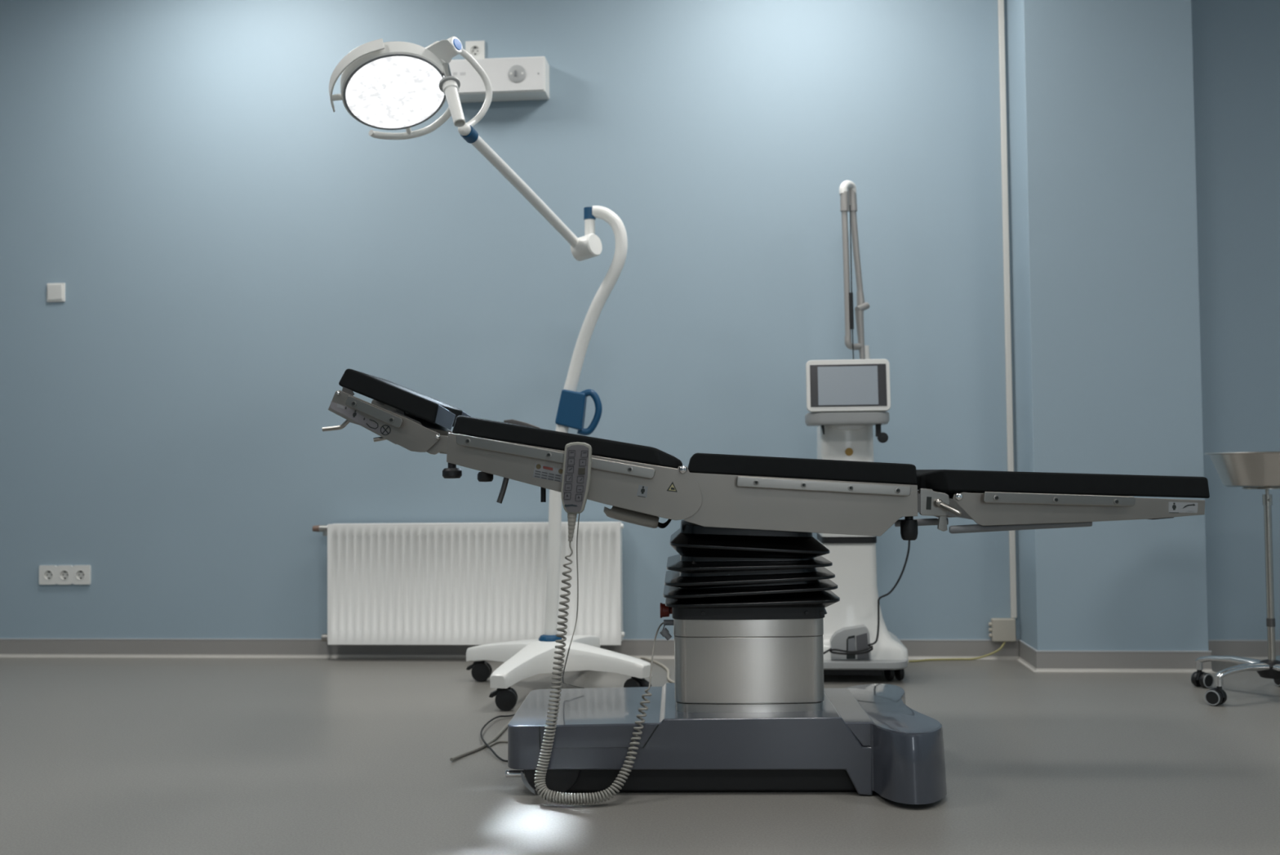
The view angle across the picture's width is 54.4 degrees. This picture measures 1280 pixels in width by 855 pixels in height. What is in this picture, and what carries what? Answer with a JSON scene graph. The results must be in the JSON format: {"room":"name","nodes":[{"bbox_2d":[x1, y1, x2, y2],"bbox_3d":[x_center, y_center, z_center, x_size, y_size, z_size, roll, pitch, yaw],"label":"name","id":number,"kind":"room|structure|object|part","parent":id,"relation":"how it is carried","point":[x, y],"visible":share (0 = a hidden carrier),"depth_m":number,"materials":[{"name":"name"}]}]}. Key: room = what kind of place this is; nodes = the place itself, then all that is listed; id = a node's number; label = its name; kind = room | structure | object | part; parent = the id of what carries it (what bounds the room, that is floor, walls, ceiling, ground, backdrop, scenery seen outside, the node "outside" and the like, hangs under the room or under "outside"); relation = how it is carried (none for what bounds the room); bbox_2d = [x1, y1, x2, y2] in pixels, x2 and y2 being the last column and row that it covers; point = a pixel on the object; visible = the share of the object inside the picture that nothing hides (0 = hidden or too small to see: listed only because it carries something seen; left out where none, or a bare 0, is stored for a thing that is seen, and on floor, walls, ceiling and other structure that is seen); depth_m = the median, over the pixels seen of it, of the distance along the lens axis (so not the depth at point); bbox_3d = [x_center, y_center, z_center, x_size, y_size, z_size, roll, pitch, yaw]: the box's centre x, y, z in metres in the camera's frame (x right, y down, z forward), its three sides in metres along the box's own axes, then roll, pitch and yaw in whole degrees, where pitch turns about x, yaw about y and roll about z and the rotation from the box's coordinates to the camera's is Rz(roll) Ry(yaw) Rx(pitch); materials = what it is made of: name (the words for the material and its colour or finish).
{"room":"operating room","nodes":[
{"label":"operating room","id":0,"kind":"room"},
{"bbox_2d":[0,0,1279,639],"bbox_3d":[-0.161,-0.576,5.206,8.200,3.050,0.100,-1,-2,5],"label":"wall","id":1,"kind":"structure","parent":0,"point":[225,242],"depth_m":5.20,"materials":[{"name":"blue paint"}]},
{"bbox_2d":[46,282,65,302],"bbox_3d":[-2.513,-0.581,5.351,0.081,0.081,0.018,-1,-2,5],"label":"light switch","id":2,"kind":"object","parent":1,"relation":"attached to","point":[55,292],"visible":1,"depth_m":5.35,"materials":[{"name":"white plastic"}]},
{"bbox_2d":[39,564,91,584],"bbox_3d":[-2.447,0.628,5.307,0.229,0.080,0.011,-1,-2,5],"label":"socket","id":3,"kind":"object","parent":1,"relation":"attached to","point":[48,574],"visible":1,"depth_m":5.30,"materials":[{"name":"white plastic"}]},
{"bbox_2d":[43,569,53,579],"bbox_3d":[-2.523,0.629,5.313,0.043,0.043,0.010,-1,-2,5],"label":"socket","id":4,"kind":"object","parent":3,"relation":"attached to","point":[47,574],"depth_m":5.31,"materials":[{"name":"white plastic"}]},
{"bbox_2d":[59,569,69,579],"bbox_3d":[-2.452,0.628,5.307,0.043,0.043,0.010,-1,-2,5],"label":"socket","id":5,"kind":"object","parent":3,"relation":"attached to","point":[64,574],"depth_m":5.31,"materials":[{"name":"white plastic"}]},
{"bbox_2d":[75,569,84,579],"bbox_3d":[-2.381,0.627,5.301,0.043,0.043,0.010,-1,-2,5],"label":"socket","id":6,"kind":"object","parent":3,"relation":"attached to","point":[79,574],"depth_m":5.30,"materials":[{"name":"white plastic"}]},
{"bbox_2d":[312,521,624,644],"bbox_3d":[-0.707,0.638,5.109,1.293,0.492,0.105,-1,-2,5],"label":"radiator","id":7,"kind":"object","parent":1,"relation":"attached to","point":[411,583],"visible":0.93,"depth_m":5.06,"materials":[{"name":"white metal"}]},
{"bbox_2d":[333,521,621,524],"bbox_3d":[-0.680,0.398,5.100,1.206,0.013,0.074,-1,-2,5],"label":"grille","id":8,"kind":"object","parent":7,"relation":"attached to","point":[526,522],"depth_m":5.07,"materials":[{"name":"white metal"}]},
{"bbox_2d":[465,40,484,59],"bbox_3d":[-0.693,-1.583,5.231,0.081,0.081,0.012,-1,-2,5],"label":"wall socket","id":9,"kind":"object","parent":1,"relation":"attached to","point":[476,49],"visible":0.95,"depth_m":5.23,"materials":[{"name":"white plastic"}]},
{"bbox_2d":[445,56,549,102],"bbox_3d":[-0.599,-1.442,5.158,0.434,0.148,0.131,-1,-2,5],"label":"wall box","id":10,"kind":"object","parent":1,"relation":"attached to","point":[511,78],"visible":0.9,"depth_m":5.10,"materials":[{"name":"white plastic"}]},
{"bbox_2d":[0,653,1267,672],"bbox_3d":[-0.164,0.934,4.940,8.000,0.013,0.314,-1,-2,5],"label":"trim","id":11,"kind":"structure","parent":1,"relation":"attached to","point":[1019,659],"depth_m":5.16,"materials":[{"name":"grey"}]},
{"bbox_2d":[0,638,1279,656],"bbox_3d":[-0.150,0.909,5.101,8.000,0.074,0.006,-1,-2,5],"label":"baseboard","id":12,"kind":"structure","parent":1,"relation":"attached to","point":[629,647],"depth_m":5.19,"materials":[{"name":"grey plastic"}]},
{"bbox_2d":[988,617,1016,641],"bbox_3d":[1.440,0.804,4.949,0.102,0.090,0.039,-1,-2,5],"label":"junction box","id":13,"kind":"object","parent":1,"relation":"attached to","point":[1002,629],"visible":1,"depth_m":4.93,"materials":[{"name":"beige plastic"}]},
{"bbox_2d":[997,0,1017,617],"bbox_3d":[1.474,-0.683,5.007,0.023,2.886,0.019,-1,-2,5],"label":"conduit","id":14,"kind":"object","parent":1,"relation":"attached to","point":[1000,2],"visible":1,"depth_m":5.00,"materials":[{"name":"white"}]},
{"bbox_2d":[0,657,1279,854],"bbox_3d":[-0.507,0.854,0.969,8.200,0.100,8.500,-1,-2,5],"label":"floor","id":15,"kind":"structure","parent":0,"point":[99,756],"depth_m":3.17,"materials":[{"name":"grey plastic"}]},
{"bbox_2d":[449,720,510,760],"bbox_3d":[-0.406,0.893,3.705,0.046,0.011,0.840,-1,-2,10],"label":"cable","id":16,"kind":"object","parent":15,"relation":"on","point":[456,757],"visible":0.69,"depth_m":3.43,"materials":[{"name":"grey plastic"}]},
{"bbox_2d":[486,740,507,747],"bbox_3d":[-0.391,0.889,3.503,0.101,0.007,0.049,0,-2,-28],"label":"cable","id":17,"kind":"object","parent":15,"relation":"on","point":[497,741],"visible":0.59,"depth_m":3.52,"materials":[{"name":"grey plastic"}]},
{"bbox_2d":[480,713,515,761],"bbox_3d":[-0.397,0.890,3.662,0.138,0.015,0.755,-1,-2,-2],"label":"cable","id":18,"kind":"object","parent":15,"relation":"on","point":[496,717],"visible":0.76,"depth_m":3.57,"materials":[{"name":"black plastic"}]},
{"bbox_2d":[328,35,674,711],"bbox_3d":[-0.384,-0.106,4.322,0.794,2.053,1.806,-2,-3,37],"label":"lamp","id":19,"kind":"object","parent":15,"relation":"on","point":[388,85],"visible":0.94,"depth_m":4.05,"materials":[{"name":"white metal"}]},
{"bbox_3d":[-0.843,-1.024,3.606,0.268,0.167,0.070,-2,-3,42],"label":"handle","id":20,"kind":"part","parent":19,"relation":"part of","materials":[{"name":"white ceramic"}]},
{"bbox_3d":[-0.704,-0.956,3.887,0.277,0.113,0.087,-1,-2,5],"label":"handle","id":21,"kind":"part","parent":19,"relation":"part of","materials":[{"name":"white ceramic"}]},
{"bbox_3d":[-0.569,-1.042,3.672,0.026,0.110,0.115,0,-2,-18],"label":"grip stem","id":22,"kind":"part","parent":19,"relation":"part of","materials":[{"name":"silver metal"}]},
{"bbox_3d":[-0.534,-0.935,3.592,0.046,0.153,0.111,1,-2,-36],"label":"grip handle","id":23,"kind":"part","parent":19,"relation":"part of","materials":[{"name":"white plastic"}]},
{"bbox_3d":[-0.617,0.876,4.583,0.043,0.031,0.028,-1,-2,2],"label":"brake lever","id":24,"kind":"part","parent":19,"relation":"part of","materials":[{"name":"black plastic"}]},
{"bbox_3d":[-0.466,0.854,4.020,0.043,0.031,0.028,-1,-2,-2],"label":"brake lever","id":25,"kind":"part","parent":19,"relation":"part of","materials":[{"name":"black plastic"}]},
{"bbox_3d":[-0.367,-0.761,4.073,0.039,0.228,0.790,-1,-2,21],"label":"spring arm","id":26,"kind":"part","parent":19,"relation":"part of","materials":[{"name":"white metal"}]},
{"bbox_3d":[0.014,0.855,4.178,0.043,0.031,0.028,-2,-2,36],"label":"brake lever","id":27,"kind":"part","parent":19,"relation":"part of","materials":[{"name":"black plastic"}]},
{"bbox_3d":[-0.001,0.896,4.795,0.419,0.075,0.803,-1,-2,5],"label":"power cord","id":28,"kind":"part","parent":19,"relation":"part of","materials":[{"name":"beige plastic"}]},
{"bbox_2d":[322,368,1209,804],"bbox_3d":[0.284,0.361,3.156,2.117,1.023,0.696,-1,-2,2],"label":"table","id":29,"kind":"object","parent":15,"relation":"on","point":[747,706],"visible":0.98,"depth_m":2.94,"materials":[{"name":"paint"}]},
{"bbox_3d":[-0.747,-0.007,3.066,0.071,0.032,0.010,-1,-2,2],"label":"lever","id":30,"kind":"part","parent":29,"relation":"part of","materials":[{"name":"metal"}]},
{"bbox_2d":[337,403,344,408],"bbox_3d":[-0.731,-0.052,3.041,0.019,0.014,0.001,-1,-2,2],"label":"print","id":31,"kind":"object","parent":29,"relation":"on","point":[339,406],"depth_m":3.04},
{"bbox_2d":[366,418,377,429],"bbox_3d":[-0.654,-0.008,3.037,0.030,0.025,0.001,-1,-2,2],"label":"print","id":32,"kind":"object","parent":29,"relation":"attached to","point":[370,419],"depth_m":3.04},
{"bbox_3d":[-0.644,-0.038,3.017,0.140,0.080,0.010,-1,-2,2],"label":"head rail","id":33,"kind":"part","parent":29,"relation":"part of","materials":[{"name":"metal"}]},
{"bbox_3d":[-0.638,0.028,3.062,0.034,0.016,0.010,-1,-2,2],"label":"lever","id":34,"kind":"part","parent":29,"relation":"part of","materials":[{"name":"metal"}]},
{"bbox_3d":[-0.625,-0.016,3.040,0.275,0.154,0.006,-1,-2,2],"label":"head plate","id":35,"kind":"part","parent":29,"relation":"part of","materials":[{"name":"silver metal"}]},
{"bbox_3d":[-0.613,-0.003,3.405,0.275,0.154,0.006,-1,-2,2],"label":"head plate","id":36,"kind":"part","parent":29,"relation":"part of","materials":[{"name":"silver metal"}]},
{"bbox_3d":[-0.455,0.098,3.013,0.047,0.051,0.047,-1,-2,2],"label":"star knob","id":37,"kind":"part","parent":29,"relation":"part of","materials":[{"name":"black plastic"}]},
{"bbox_3d":[-0.388,0.117,3.121,0.040,0.039,0.040,-1,-2,2],"label":"star knob","id":38,"kind":"part","parent":29,"relation":"part of","materials":[{"name":"black plastic"}]},
{"bbox_2d":[536,463,541,468],"bbox_3d":[-0.240,0.092,2.948,0.012,0.012,0.001,-1,-2,2],"label":"print","id":39,"kind":"object","parent":29,"relation":"on","point":[538,466],"depth_m":2.95},
{"bbox_2d":[534,470,560,481],"bbox_3d":[-0.218,0.115,2.946,0.063,0.028,0.001,-1,-2,1],"label":"print","id":40,"kind":"object","parent":29,"relation":"attached to","point":[535,470],"depth_m":2.95},
{"bbox_2d":[542,466,552,470],"bbox_3d":[-0.218,0.097,2.947,0.024,0.012,0.001,-1,-2,1],"label":"print","id":41,"kind":"object","parent":29,"relation":"on","point":[544,467],"depth_m":2.95},
{"bbox_3d":[-0.198,0.068,2.925,0.469,0.110,0.010,-1,-2,2],"label":"rail","id":42,"kind":"part","parent":29,"relation":"part of","materials":[{"name":"metal"}]},
{"bbox_3d":[-0.156,0.115,2.948,0.606,0.213,0.006,-1,-2,2],"label":"plate","id":43,"kind":"part","parent":29,"relation":"part of","materials":[{"name":"silver metal"}]},
{"bbox_2d":[533,441,663,804],"bbox_3d":[-0.059,0.449,2.935,0.382,0.828,0.136,1,-2,-35],"label":"remote control","id":44,"kind":"object","parent":29,"relation":"hanging from","point":[576,472],"visible":1,"depth_m":2.88,"materials":[{"name":"grey plastic"}]},
{"bbox_3d":[-0.097,0.727,2.930,0.276,0.054,0.004,-1,-2,2],"label":"lid","id":45,"kind":"part","parent":29,"relation":"part of","materials":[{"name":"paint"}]},
{"bbox_3d":[-0.021,0.220,3.066,0.138,0.058,0.032,-1,-2,2],"label":"drive motor","id":46,"kind":"part","parent":29,"relation":"part of","materials":[{"name":"grey metal"}]},
{"bbox_2d":[663,619,673,625],"bbox_3d":[0.072,0.483,3.083,0.026,0.014,0.014,-1,-2,2],"label":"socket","id":47,"kind":"object","parent":29,"relation":"attached to","point":[666,622],"depth_m":3.08,"materials":[{"name":"grey plastic"}]},
{"bbox_3d":[0.378,0.180,2.937,0.550,0.156,0.006,-1,-2,2],"label":"seat plate","id":48,"kind":"part","parent":29,"relation":"part of","materials":[{"name":"silver metal"}]},
{"bbox_3d":[0.429,0.137,2.909,0.406,0.051,0.010,-1,-2,2],"label":"seat rail","id":49,"kind":"part","parent":29,"relation":"part of","materials":[{"name":"metal"}]},
{"bbox_3d":[0.643,0.238,2.974,0.041,0.061,0.041,-1,-2,2],"label":"lock knob","id":50,"kind":"part","parent":29,"relation":"part of","materials":[{"name":"black plastic"}]},
{"bbox_3d":[0.688,0.232,3.042,0.128,0.020,0.017,-1,-2,2],"label":"spring rod","id":51,"kind":"part","parent":29,"relation":"part of","materials":[{"name":"grey metal"}]},
{"bbox_3d":[0.714,0.186,2.904,0.025,0.038,0.076,1,-2,-33],"label":"locking lever","id":52,"kind":"part","parent":29,"relation":"part of","materials":[{"name":"metal"}]},
{"bbox_3d":[1.038,0.196,3.163,0.556,0.063,0.460,-1,-2,2],"label":"leg frame","id":53,"kind":"part","parent":29,"relation":"part of","materials":[{"name":"grey metal"}]},
{"bbox_3d":[1.043,0.206,3.409,0.585,0.079,0.006,-1,-2,2],"label":"leg plate","id":54,"kind":"part","parent":29,"relation":"part of","materials":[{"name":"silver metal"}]},
{"bbox_3d":[0.973,0.166,2.890,0.349,0.038,0.010,-1,-2,2],"label":"leg rail","id":55,"kind":"part","parent":29,"relation":"part of","materials":[{"name":"metal"}]},
{"bbox_3d":[1.027,0.188,2.916,0.585,0.079,0.006,-1,-2,2],"label":"leg plate","id":56,"kind":"part","parent":29,"relation":"part of","materials":[{"name":"silver metal"}]},
{"bbox_2d":[804,180,908,680],"bbox_3d":[0.770,-0.014,4.681,0.406,1.870,0.556,-1,-2,5],"label":"machine","id":57,"kind":"object","parent":15,"relation":"on","point":[846,397],"visible":0.7,"depth_m":4.52,"materials":[{"name":"grey plastic"}]},
{"bbox_2d":[804,411,889,426],"bbox_3d":[0.750,-0.031,4.516,0.294,0.043,0.210,-1,-2,5],"label":"tray","id":58,"kind":"object","parent":57,"relation":"on","point":[812,418],"depth_m":4.42,"materials":[{"name":"grey plastic"}]},
{"bbox_2d":[805,359,890,412],"bbox_3d":[0.742,-0.148,4.449,0.296,0.186,0.077,-1,-2,5],"label":"monitor","id":59,"kind":"object","parent":57,"relation":"on","point":[840,385],"depth_m":4.42,"materials":[{"name":"white plastic"}]},
{"bbox_3d":[0.781,0.856,4.673,0.395,0.027,0.510,-1,-2,5],"label":"plate","id":60,"kind":"part","parent":57,"relation":"part of","materials":[{"name":"grey plastic"}]},
{"bbox_2d":[823,540,910,659],"bbox_3d":[0.800,0.509,4.485,0.327,0.650,0.156,-1,-2,5],"label":"foot pedal","id":61,"kind":"object","parent":57,"relation":"on","point":[851,642],"visible":0.81,"depth_m":4.45,"materials":[{"name":"grey plastic"}]},
{"bbox_2d":[830,624,871,659],"bbox_3d":[0.760,0.775,4.506,0.143,0.120,0.102,-1,-2,5],"label":"hood","id":62,"kind":"object","parent":61,"relation":"attached to","point":[855,637],"depth_m":4.46,"materials":[{"name":"grey plastic"}]},
{"bbox_3d":[0.862,-0.270,4.765,0.039,0.088,0.036,-1,-2,5],"label":"arm post","id":63,"kind":"part","parent":57,"relation":"part of","materials":[{"name":"white plastic"}]},
{"bbox_2d":[908,641,1005,662],"bbox_3d":[1.240,0.886,4.936,0.426,0.078,0.040,-1,-2,-2],"label":"cable","id":64,"kind":"object","parent":15,"relation":"on","point":[1004,642],"visible":0.94,"depth_m":4.94,"materials":[{"name":"beige plastic"}]},
{"bbox_2d":[1191,486,1279,706],"bbox_3d":[2.082,0.540,4.061,0.552,0.691,0.563,-1,-2,5],"label":"stand","id":65,"kind":"object","parent":15,"relation":"on","point":[1269,668],"visible":1,"depth_m":4.07,"materials":[{"name":"silver metal"}]},
{"bbox_3d":[1.993,0.798,4.188,0.052,0.062,0.266,1,-2,-33],"label":"leg","id":66,"kind":"part","parent":65,"relation":"part of","materials":[{"name":"silver metal"}]},
{"bbox_2d":[1204,451,1279,486],"bbox_3d":[2.061,0.137,4.095,0.370,0.113,0.370,-1,-2,5],"label":"basin","id":67,"kind":"object","parent":65,"relation":"on","point":[1244,468],"visible":1,"depth_m":3.99,"materials":[{"name":"metal"}]},
{"bbox_3d":[1.949,0.793,4.016,0.253,0.062,0.052,0,-2,-25],"label":"leg","id":68,"kind":"part","parent":65,"relation":"part of","materials":[{"name":"silver metal"}]},
{"bbox_3d":[2.062,0.214,4.092,0.012,0.031,0.012,-1,-2,5],"label":"rod","id":69,"kind":"part","parent":65,"relation":"part of","materials":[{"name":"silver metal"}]},
{"bbox_3d":[2.079,0.788,3.934,0.052,0.062,0.266,0,-2,-5],"label":"leg","id":70,"kind":"part","parent":65,"relation":"part of","materials":[{"name":"silver metal"}]},
{"bbox_2d":[1006,0,1208,650],"bbox_3d":[1.795,-0.610,4.836,0.621,3.050,0.302,-1,-2,5],"label":"wall pillar","id":71,"kind":"structure","parent":0,"point":[1108,371],"depth_m":4.68,"materials":[{"name":"blue paint"}]},
{"bbox_2d":[1018,640,1211,668],"bbox_3d":[1.810,0.877,4.778,0.633,0.074,0.302,-1,-2,5],"label":"baseboard","id":72,"kind":"structure","parent":71,"relation":"attached to","point":[1055,660],"depth_m":4.63,"materials":[{"name":"grey plastic"}]}
]}

